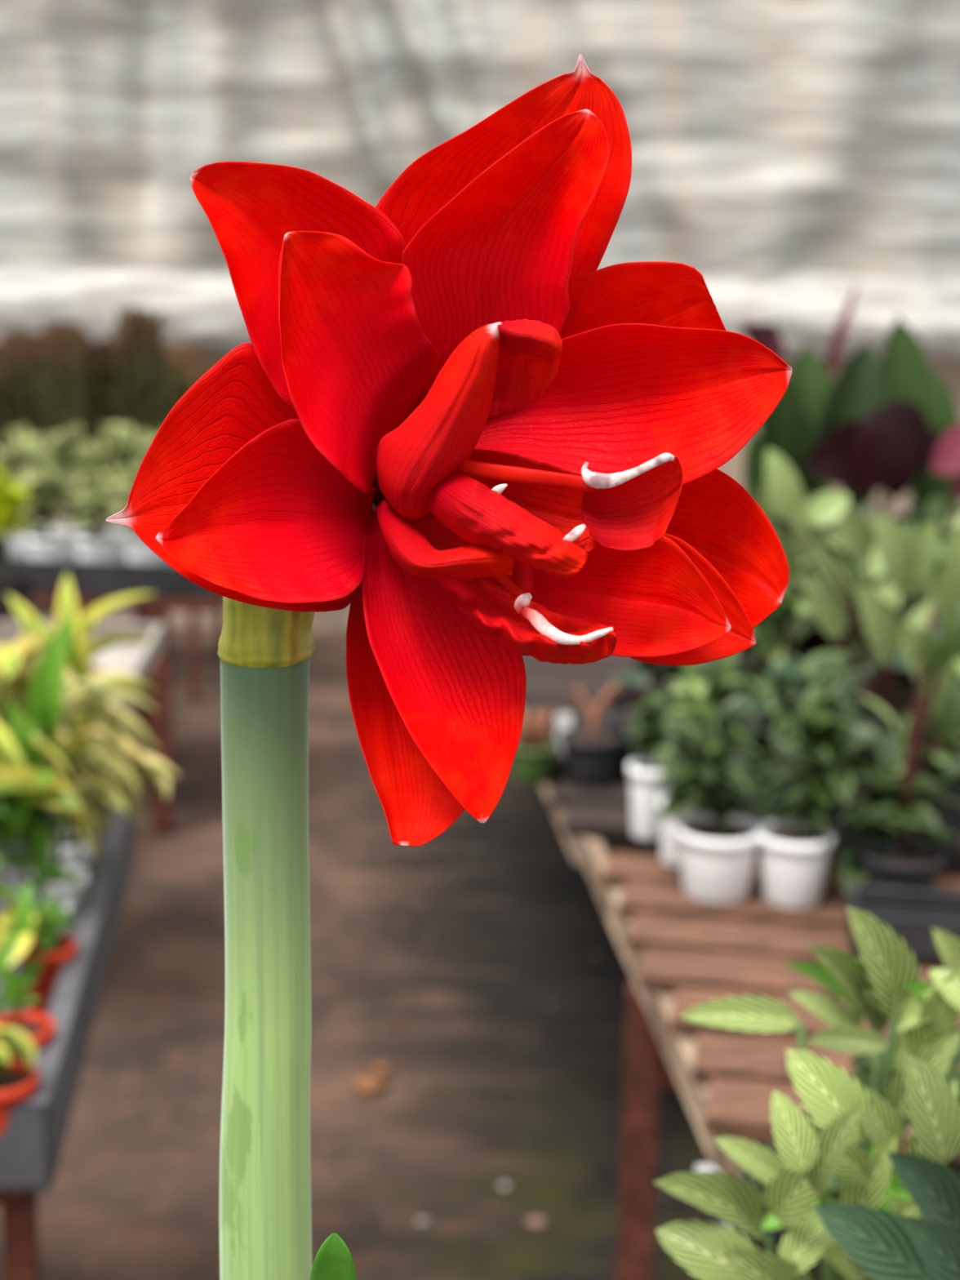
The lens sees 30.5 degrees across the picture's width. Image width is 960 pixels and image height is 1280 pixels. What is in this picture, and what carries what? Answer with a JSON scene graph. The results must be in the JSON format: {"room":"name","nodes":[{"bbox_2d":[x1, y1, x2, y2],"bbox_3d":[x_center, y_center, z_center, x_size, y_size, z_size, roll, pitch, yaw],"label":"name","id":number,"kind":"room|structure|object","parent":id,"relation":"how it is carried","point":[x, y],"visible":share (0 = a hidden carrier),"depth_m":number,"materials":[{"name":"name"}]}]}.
{"room":"plant shop","nodes":[
{"label":"plant shop","id":0,"kind":"room"},
{"bbox_2d":[0,626,959,1279],"bbox_3d":[-0.015,0.840,3.524,8.000,0.009,9.500,1,13,0],"label":"floor","id":1,"kind":"structure","parent":0,"point":[500,961],"depth_m":3.56,"materials":[{"name":"brown soil"}]},
{"bbox_2d":[0,1191,40,1279],"bbox_3d":[-0.738,0.771,2.160,0.520,0.714,0.851,0,13,-6],"label":"table","id":2,"kind":"object","parent":1,"relation":"on","point":[20,1208],"visible":0.1,"depth_m":1.73,"materials":[{"name":"wood"}]},
{"bbox_2d":[0,803,134,1191],"bbox_3d":[-0.726,0.379,2.066,0.550,0.091,0.901,0,13,-6],"label":"bench","id":3,"kind":"object","parent":2,"relation":"on","point":[32,1139],"visible":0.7,"depth_m":1.89,"materials":[{"name":"grey plastic"}]},
{"bbox_2d":[0,1026,39,1135],"bbox_3d":[-0.482,0.424,1.718,0.080,0.152,0.178,-5,14,-25],"label":"potted plant","id":4,"kind":"object","parent":3,"relation":"in","point":[19,1080],"visible":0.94,"depth_m":1.66,"materials":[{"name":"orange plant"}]},
{"bbox_2d":[0,855,54,1062],"bbox_3d":[-0.508,0.359,1.853,0.099,0.217,0.256,-4,14,-19],"label":"potted plant","id":5,"kind":"object","parent":3,"relation":"in","point":[39,1027],"visible":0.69,"depth_m":1.81,"materials":[{"name":"green plant"}]},
{"bbox_2d":[4,880,76,1014],"bbox_3d":[-0.493,0.346,1.963,0.077,0.194,0.124,1,13,0],"label":"potted plant","id":6,"kind":"object","parent":3,"relation":"on","point":[51,949],"visible":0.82,"depth_m":1.96,"materials":[{"name":"green plant"}]},
{"bbox_2d":[0,616,95,934],"bbox_3d":[-0.562,0.182,2.132,0.204,0.437,0.326,-2,13,-14],"label":"potted plant","id":7,"kind":"object","parent":3,"relation":"in","point":[29,780],"visible":0.84,"depth_m":2.08,"materials":[{"name":"green plant"}]},
{"bbox_2d":[0,573,156,893],"bbox_3d":[-0.584,0.117,2.381,0.344,0.452,0.210,7,14,24],"label":"potted plant","id":8,"kind":"object","parent":3,"relation":"in","point":[78,653],"visible":0.18,"depth_m":2.29,"materials":[{"name":"yellow plant"}]},
{"bbox_2d":[0,623,179,936],"bbox_3d":[-0.529,0.181,2.271,0.342,0.378,0.227,10,15,34],"label":"potted plant","id":9,"kind":"object","parent":3,"relation":"in","point":[108,771],"visible":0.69,"depth_m":2.21,"materials":[{"name":"beige plant"}]},
{"bbox_2d":[10,600,86,766],"bbox_3d":[-1.256,0.267,4.393,0.500,0.690,0.300,1,13,0],"label":"table","id":10,"kind":"object","parent":1,"relation":"on","point":[41,609],"visible":0.16,"depth_m":4.41,"materials":[{"name":"metal"}]},
{"bbox_2d":[0,466,39,616],"bbox_3d":[-1.163,-0.245,4.276,0.188,0.364,0.172,1,13,0],"label":"potted plant","id":11,"kind":"object","parent":10,"relation":"on","point":[18,583],"visible":1,"depth_m":4.26,"materials":[{"name":"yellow plant"}]},
{"bbox_2d":[0,592,222,835],"bbox_3d":[-1.018,0.119,5.128,0.722,0.660,0.800,2,13,5],"label":"table","id":12,"kind":"object","parent":1,"relation":"on","point":[156,610],"visible":0.36,"depth_m":4.72,"materials":[{"name":"metal"}]},
{"bbox_2d":[0,522,217,599],"bbox_3d":[-1.029,-0.230,4.968,0.702,0.089,0.600,2,13,5],"label":"bench","id":13,"kind":"object","parent":12,"relation":"on","point":[86,577],"visible":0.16,"depth_m":4.67,"materials":[{"name":"black plastic"}]},
{"bbox_2d":[0,423,53,559],"bbox_3d":[-1.313,-0.421,5.044,0.190,0.402,0.210,5,13,18],"label":"potted plant","id":14,"kind":"object","parent":13,"relation":"in","point":[23,446],"visible":0.62,"depth_m":5.00,"materials":[{"name":"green plant"}]},
{"bbox_2d":[17,462,75,559],"bbox_3d":[-1.183,-0.323,4.789,0.165,0.328,0.182,-6,15,-28],"label":"potted plant","id":15,"kind":"object","parent":13,"relation":"on","point":[44,493],"visible":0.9,"depth_m":4.75,"materials":[{"name":"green plant"}]},
{"bbox_2d":[31,423,95,560],"bbox_3d":[-1.172,-0.416,5.040,0.184,0.398,0.215,10,15,34],"label":"potted plant","id":16,"kind":"object","parent":13,"relation":"in","point":[65,451],"visible":0.72,"depth_m":5.00,"materials":[{"name":"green plant"}]},
{"bbox_2d":[57,461,126,561],"bbox_3d":[-1.046,-0.321,4.785,0.182,0.330,0.158,6,14,23],"label":"potted plant","id":17,"kind":"object","parent":13,"relation":"on","point":[93,504],"visible":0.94,"depth_m":4.76,"materials":[{"name":"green plant"}]},
{"bbox_2d":[82,422,146,562],"bbox_3d":[-1.038,-0.420,5.037,0.212,0.413,0.216,1,13,0],"label":"potted plant","id":18,"kind":"object","parent":13,"relation":"in","point":[117,443],"visible":0.7,"depth_m":5.00,"materials":[{"name":"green plant"}]},
{"bbox_2d":[114,464,162,563],"bbox_3d":[-0.916,-0.314,4.776,0.178,0.324,0.161,5,14,19],"label":"potted plant","id":19,"kind":"object","parent":13,"relation":"on","point":[135,550],"visible":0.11,"depth_m":4.75,"materials":[{"name":"white plant"}]},
{"bbox_2d":[137,425,167,564],"bbox_3d":[-0.901,-0.418,5.057,0.208,0.404,0.203,-11,17,-42],"label":"potted plant","id":20,"kind":"object","parent":13,"relation":"in","point":[145,442],"visible":0.06,"depth_m":5.00,"materials":[{"name":"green plant"}]},
{"bbox_2d":[8,471,222,702],"bbox_3d":[-1.321,-0.210,6.418,1.750,0.720,0.700,1,13,0],"label":"table","id":21,"kind":"object","parent":1,"relation":"on","point":[193,615],"visible":0.04,"depth_m":6.16,"materials":[{"name":"wood"}]},
{"bbox_2d":[0,345,19,477],"bbox_3d":[-1.706,-0.775,6.110,0.184,0.505,0.166,1,13,0],"label":"shrub","id":22,"kind":"object","parent":21,"relation":"on","point":[7,400],"visible":0.61,"depth_m":6.08,"materials":[{"name":"brown plant"}]},
{"bbox_2d":[0,460,9,477],"bbox_3d":[-1.709,-0.586,6.150,0.145,0.120,0.144,1,13,0],"label":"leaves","id":23,"kind":"object","parent":22,"relation":"on","point":[7,464],"depth_m":6.12,"materials":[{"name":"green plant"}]},
{"bbox_2d":[0,328,51,479],"bbox_3d":[-1.648,-0.859,6.398,0.184,0.544,0.166,1,13,0],"label":"shrub","id":24,"kind":"object","parent":21,"relation":"on","point":[24,346],"visible":0.53,"depth_m":6.33,"materials":[{"name":"brown plant"}]},
{"bbox_2d":[11,462,25,479],"bbox_3d":[-1.652,-0.652,6.442,0.145,0.120,0.144,1,13,0],"label":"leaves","id":25,"kind":"object","parent":24,"relation":"on","point":[12,464],"depth_m":6.40,"materials":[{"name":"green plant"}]},
{"bbox_2d":[35,318,94,487],"bbox_3d":[-1.439,-0.812,6.100,0.184,0.591,0.166,1,13,0],"label":"shrub","id":26,"kind":"object","parent":21,"relation":"on","point":[68,385],"visible":0.76,"depth_m":6.04,"materials":[{"name":"brown plant"}]},
{"bbox_2d":[49,472,85,487],"bbox_3d":[-1.442,-0.582,6.150,0.145,0.120,0.144,1,13,0],"label":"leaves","id":27,"kind":"object","parent":26,"relation":"on","point":[54,477],"depth_m":6.10,"materials":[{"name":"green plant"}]},
{"bbox_2d":[80,335,127,481],"bbox_3d":[-1.369,-0.844,6.401,0.185,0.523,0.166,1,13,0],"label":"shrub","id":28,"kind":"object","parent":21,"relation":"on","point":[100,363],"visible":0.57,"depth_m":6.34,"materials":[{"name":"brown plant"}]},
{"bbox_2d":[93,444,121,481],"bbox_3d":[-1.372,-0.647,6.442,0.145,0.120,0.144,1,13,0],"label":"leaves","id":29,"kind":"object","parent":28,"relation":"on","point":[100,446],"depth_m":6.41,"materials":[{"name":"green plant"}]},
{"bbox_2d":[110,303,169,459],"bbox_3d":[-1.171,-0.834,6.094,0.184,0.646,0.166,1,13,0],"label":"shrub","id":30,"kind":"object","parent":21,"relation":"on","point":[141,338],"visible":0.81,"depth_m":6.04,"materials":[{"name":"brown plant"}]},
{"bbox_2d":[156,340,205,413],"bbox_3d":[-1.089,-0.832,6.402,0.182,0.509,0.166,1,13,0],"label":"shrub","id":31,"kind":"object","parent":21,"relation":"on","point":[179,362],"visible":0.3,"depth_m":6.33,"materials":[{"name":"brown plant"}]},
{"bbox_2d":[191,359,214,382],"bbox_3d":[-0.906,-0.740,6.114,0.184,0.463,0.166,1,13,0],"label":"shrub","id":32,"kind":"object","parent":21,"relation":"on","point":[204,368],"visible":0.04,"depth_m":6.06,"materials":[{"name":"brown plant"}]},
{"bbox_2d":[352,1076,388,1096],"bbox_3d":[-0.210,0.856,3.389,0.068,0.017,0.070,1,13,0],"label":"chip","id":33,"kind":"object","parent":1,"relation":"on","point":[370,1086],"visible":1,"depth_m":3.38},
{"bbox_2d":[372,1062,395,1074],"bbox_3d":[-0.195,0.843,3.460,0.040,0.010,0.043,12,17,41],"label":"chip","id":34,"kind":"object","parent":1,"relation":"on","point":[380,1068],"visible":1,"depth_m":3.46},
{"bbox_2d":[416,1217,429,1224],"bbox_3d":[-0.096,0.968,2.930,0.019,0.005,0.020,-10,17,-41],"label":"pebble","id":35,"kind":"object","parent":1,"relation":"on","point":[422,1220],"visible":1,"depth_m":2.93,"materials":[{"name":"grey stone"}]},
{"bbox_2d":[499,1182,511,1189],"bbox_3d":[0.043,0.944,3.044,0.020,0.005,0.021,1,13,0],"label":"pebble","id":36,"kind":"object","parent":1,"relation":"on","point":[504,1185],"visible":1,"depth_m":3.04,"materials":[{"name":"grey stone"}]},
{"bbox_2d":[524,1215,546,1228],"bbox_3d":[0.093,0.970,2.930,0.034,0.008,0.030,-3,13,-17],"label":"pebble","id":37,"kind":"object","parent":1,"relation":"on","point":[538,1222],"visible":1,"depth_m":2.93,"materials":[{"name":"stone"}]},
{"bbox_2d":[522,617,959,866],"bbox_3d":[0.984,0.414,3.937,2.119,0.682,2.514,1,13,0],"label":"slatted bench","id":38,"kind":"object","parent":1,"relation":"on","point":[579,812],"visible":0.11,"depth_m":3.42,"materials":[{"name":"brown wood"}]},
{"bbox_2d":[511,710,556,785],"bbox_3d":[0.091,0.184,3.067,0.085,0.126,0.084,1,13,0],"label":"potted plant","id":39,"kind":"object","parent":38,"relation":"on","point":[531,765],"visible":0.81,"depth_m":3.05,"materials":[{"name":"green plastic"}]},
{"bbox_2d":[537,699,579,777],"bbox_3d":[0.133,0.171,3.115,0.095,0.131,0.094,1,13,0],"label":"potted plant","id":40,"kind":"object","parent":38,"relation":"on","point":[557,768],"visible":0.36,"depth_m":3.10,"materials":[{"name":"black plastic"}]},
{"bbox_2d":[555,713,571,754],"bbox_3d":[0.147,0.166,3.103,0.026,0.075,0.002,1,13,0],"label":"plant label","id":41,"kind":"object","parent":40,"relation":"in","point":[563,721],"visible":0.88,"depth_m":3.10,"materials":[{"name":"white plastic"}]},
{"bbox_2d":[559,682,625,788],"bbox_3d":[0.196,0.161,3.061,0.115,0.177,0.114,1,13,0],"label":"potted plant","id":42,"kind":"object","parent":38,"relation":"on","point":[592,752],"visible":1,"depth_m":3.04,"materials":[{"name":"black plastic"}]},
{"bbox_2d":[608,668,662,779],"bbox_3d":[0.278,0.144,3.108,0.105,0.191,0.104,1,13,0],"label":"potted plant","id":43,"kind":"object","parent":38,"relation":"on","point":[617,722],"visible":0.42,"depth_m":3.09,"materials":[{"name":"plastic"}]},
{"bbox_2d":[612,660,682,708],"bbox_3d":[0.343,0.064,3.390,0.173,0.225,0.160,1,13,0],"label":"potted plant","id":44,"kind":"object","parent":38,"relation":"on","point":[637,681],"visible":0.38,"depth_m":3.38,"materials":[{"name":"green plant"}]},
{"bbox_2d":[604,659,777,713],"bbox_3d":[0.448,0.088,3.409,0.408,0.198,0.417,1,13,0],"label":"potted plant","id":45,"kind":"object","parent":38,"relation":"on","point":[748,669],"visible":0.08,"depth_m":3.41,"materials":[{"name":"green plant"}]},
{"bbox_2d":[653,653,773,815],"bbox_3d":[0.380,0.145,2.913,0.200,0.279,0.221,1,13,0],"label":"potted plant","id":46,"kind":"object","parent":38,"relation":"on","point":[713,681],"visible":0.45,"depth_m":2.85,"materials":[{"name":"green plant"}]},
{"bbox_2d":[747,475,828,777],"bbox_3d":[0.497,-0.027,3.069,0.301,0.550,0.315,1,13,0],"label":"potted plant","id":47,"kind":"object","parent":38,"relation":"on","point":[771,634],"visible":0.16,"depth_m":3.01,"materials":[{"name":"green plant"}]},
{"bbox_2d":[739,281,857,651],"bbox_3d":[0.651,-0.305,3.620,0.260,0.852,0.144,1,13,0],"label":"potted plant","id":48,"kind":"object","parent":38,"relation":"on","point":[768,335],"visible":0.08,"depth_m":3.56,"materials":[{"name":"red plant"}]},
{"bbox_2d":[737,524,867,685],"bbox_3d":[0.653,-0.059,3.567,0.427,0.397,0.356,-7,15,-31],"label":"potted plant","id":49,"kind":"object","parent":38,"relation":"on","point":[811,641],"visible":0.13,"depth_m":3.51,"materials":[{"name":"green plant"}]},
{"bbox_2d":[743,315,959,715],"bbox_3d":[0.669,-0.189,3.223,0.403,0.803,0.159,-1,13,-9],"label":"potted plant","id":50,"kind":"object","parent":38,"relation":"on","point":[811,406],"visible":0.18,"depth_m":3.15,"materials":[{"name":"green plant"}]},
{"bbox_2d":[803,399,940,746],"bbox_3d":[0.647,-0.061,2.943,0.182,0.678,0.152,-8,16,-34],"label":"potted plant","id":51,"kind":"object","parent":38,"relation":"on","point":[886,450],"visible":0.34,"depth_m":2.88,"materials":[{"name":"purple plant"}]},
{"bbox_2d":[851,490,951,702],"bbox_3d":[0.887,-0.094,3.616,0.392,0.451,0.405,1,13,0],"label":"potted plant","id":52,"kind":"object","parent":38,"relation":"on","point":[908,517],"visible":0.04,"depth_m":3.55,"materials":[{"name":"green plant"}]},
{"bbox_2d":[871,503,959,701],"bbox_3d":[0.972,-0.030,3.374,0.394,0.436,0.440,1,13,0],"label":"potted plant","id":53,"kind":"object","parent":38,"relation":"on","point":[908,689],"visible":0.02,"depth_m":3.48,"materials":[{"name":"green plant"}]},
{"bbox_2d":[890,497,959,622],"bbox_3d":[0.758,0.043,2.828,0.230,0.528,0.214,7,14,25],"label":"potted plant","id":54,"kind":"object","parent":38,"relation":"on","point":[935,508],"visible":0.19,"depth_m":2.80,"materials":[{"name":"green plant"}]},
{"bbox_2d":[927,422,959,740],"bbox_3d":[0.831,-0.045,2.960,0.144,0.645,0.145,8,15,29],"label":"potted plant","id":55,"kind":"object","parent":38,"relation":"on","point":[946,458],"visible":0.23,"depth_m":2.87,"materials":[{"name":"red plant"}]},
{"bbox_2d":[585,837,959,1279],"bbox_3d":[0.742,0.773,2.115,1.354,0.781,0.855,3,13,9],"label":"slatted bench","id":56,"kind":"object","parent":1,"relation":"on","point":[669,942],"visible":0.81,"depth_m":2.14,"materials":[{"name":"brown wood"}]},
{"bbox_2d":[623,688,674,839],"bbox_3d":[0.242,0.174,2.484,0.080,0.208,0.079,1,13,0],"label":"potted plant","id":57,"kind":"object","parent":56,"relation":"on","point":[645,823],"visible":0.85,"depth_m":2.47,"materials":[{"name":"green plant"}]},
{"bbox_2d":[657,710,702,866],"bbox_3d":[0.282,0.196,2.387,0.094,0.210,0.084,-2,13,-13],"label":"potted plant","id":58,"kind":"object","parent":56,"relation":"on","point":[670,851],"visible":0.16,"depth_m":2.37,"materials":[{"name":"green plant"}]},
{"bbox_2d":[651,692,769,904],"bbox_3d":[0.295,0.201,2.254,0.155,0.260,0.147,1,13,0],"label":"potted plant","id":59,"kind":"object","parent":56,"relation":"on","point":[718,848],"visible":1,"depth_m":2.24,"materials":[{"name":"green plant"}]},
{"bbox_2d":[731,649,876,829],"bbox_3d":[0.460,0.141,2.518,0.232,0.264,0.252,4,13,14],"label":"potted plant","id":60,"kind":"object","parent":56,"relation":"on","point":[767,715],"visible":0.44,"depth_m":2.48,"materials":[{"name":"green plant"}]},
{"bbox_2d":[751,683,884,909],"bbox_3d":[0.428,0.195,2.242,0.163,0.282,0.153,10,16,34],"label":"potted plant","id":61,"kind":"object","parent":56,"relation":"on","point":[795,853],"visible":1,"depth_m":2.22,"materials":[{"name":"green plant"}]},
{"bbox_2d":[782,513,913,754],"bbox_3d":[0.563,0.021,2.683,0.243,0.429,0.249,1,13,0],"label":"potted plant","id":62,"kind":"object","parent":56,"relation":"on","point":[884,588],"visible":0.25,"depth_m":2.60,"materials":[{"name":"green plant"}]},
{"bbox_2d":[764,448,959,857],"bbox_3d":[0.481,0.028,2.315,0.289,0.576,0.198,1,13,0],"label":"potted plant","id":63,"kind":"object","parent":56,"relation":"on","point":[908,561],"visible":0.59,"depth_m":2.25,"materials":[{"name":"green plant"}]},
{"bbox_2d":[810,694,959,896],"bbox_3d":[0.528,0.201,2.252,0.202,0.269,0.205,4,13,12],"label":"potted plant","id":64,"kind":"object","parent":56,"relation":"on","point":[872,828],"visible":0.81,"depth_m":2.22,"materials":[{"name":"green plant"}]},
{"bbox_2d":[848,884,959,961],"bbox_3d":[0.670,0.349,2.093,0.450,0.051,0.100,3,13,9],"label":"tray","id":65,"kind":"object","parent":56,"relation":"on","point":[913,914],"visible":0.66,"depth_m":2.15,"materials":[{"name":"black plastic"}]},
{"bbox_2d":[857,600,959,856],"bbox_3d":[0.634,0.113,2.442,0.227,0.359,0.206,-11,17,-42],"label":"potted plant","id":66,"kind":"object","parent":56,"relation":"on","point":[920,615],"visible":0.2,"depth_m":2.41,"materials":[{"name":"green plant"}]},
{"bbox_2d":[858,607,959,890],"bbox_3d":[0.535,0.149,2.183,0.112,0.400,0.109,1,13,0],"label":"potted plant","id":67,"kind":"object","parent":56,"relation":"on","point":[920,871],"visible":0.76,"depth_m":2.17,"materials":[{"name":"green plant"}]},
{"bbox_3d":[-0.076,1.056,0.765,0.320,0.800,0.300,1,13,0],"label":"plant stand","id":68,"kind":"object","parent":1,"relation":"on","visible":0},
{"bbox_2d":[105,54,791,1279],"bbox_3d":[-0.045,0.254,0.568,0.209,0.852,0.165,11,16,38],"label":"potted amaryllis","id":69,"kind":"object","parent":68,"relation":"on","point":[439,420],"visible":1,"depth_m":0.50,"materials":[{"name":"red plant"}]},
{"bbox_2d":[371,471,390,511],"bbox_3d":[-0.027,-0.051,0.522,0.048,0.048,0.018,-3,13,-18],"label":"flower","id":70,"kind":"object","parent":69,"relation":"on","point":[379,501],"depth_m":0.53,"materials":[{"name":"red plant"}]},
{"bbox_3d":[-0.953,0.428,3.711,0.491,0.689,0.649,1,13,0],"label":"table","id":71,"kind":"object","parent":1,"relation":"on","visible":0},
{"bbox_2d":[0,622,164,711],"bbox_3d":[-0.947,0.064,3.628,0.500,0.056,0.687,0,13,-3],"label":"seedling tray","id":72,"kind":"object","parent":71,"relation":"on","point":[138,659],"visible":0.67,"depth_m":3.90,"materials":[{"name":"grey plastic"}]},
{"bbox_3d":[0.468,1.039,1.015,0.776,0.741,0.757,1,13,0],"label":"slatted bench","id":73,"kind":"object","parent":1,"relation":"on","visible":0},
{"bbox_2d":[706,1140,791,1255],"bbox_3d":[0.223,0.480,1.441,0.077,0.153,0.076,1,13,0],"label":"potted plant","id":74,"kind":"object","parent":73,"relation":"on","point":[778,1234],"visible":0.09,"depth_m":1.41,"materials":[{"name":"green plant"}]},
{"bbox_2d":[695,1164,730,1226],"bbox_3d":[0.187,0.443,1.402,0.033,0.052,0.002,1,13,0],"label":"plant label","id":75,"kind":"object","parent":74,"relation":"on","point":[699,1167],"visible":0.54,"depth_m":1.40,"materials":[{"name":"white plastic"}]},
{"bbox_2d":[653,1031,959,1279],"bbox_3d":[0.175,0.425,0.880,0.122,0.507,0.175,13,17,42],"label":"potted plant","id":76,"kind":"object","parent":73,"relation":"on","point":[828,1163],"visible":0.67,"depth_m":0.82,"materials":[{"name":"green plant"}]},
{"bbox_2d":[680,906,959,1279],"bbox_3d":[0.225,0.387,0.974,0.224,0.542,0.125,-10,17,-39],"label":"potted plant","id":77,"kind":"object","parent":73,"relation":"on","point":[881,986],"visible":0.8,"depth_m":0.89,"materials":[{"name":"green plant"}]},
{"bbox_2d":[813,1151,959,1279],"bbox_3d":[0.169,0.467,0.775,0.124,0.472,0.192,3,13,7],"label":"potted plant","id":78,"kind":"object","parent":73,"relation":"on","point":[885,1245],"visible":1,"depth_m":0.76,"materials":[{"name":"green plant"}]},
{"bbox_2d":[0,0,959,276],"bbox_3d":[0.043,-2.562,6.700,6.600,2.550,0.389,1,13,1],"label":"wall","id":79,"kind":"structure","parent":0,"point":[822,137],"depth_m":6.88,"materials":[{"name":"plastic"}]},
{"bbox_2d":[0,260,959,358],"bbox_3d":[0.023,-1.307,6.971,6.800,0.318,0.065,1,13,0],"label":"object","id":80,"kind":"structure","parent":79,"relation":"attached to","point":[199,302],"depth_m":6.96,"materials":[{"name":"white"}]},
{"bbox_2d":[0,342,959,630],"bbox_3d":[0.011,-0.622,7.273,6.800,1.191,0.100,1,13,0],"label":"trim","id":81,"kind":"structure","parent":79,"relation":"attached to","point":[948,369],"depth_m":7.23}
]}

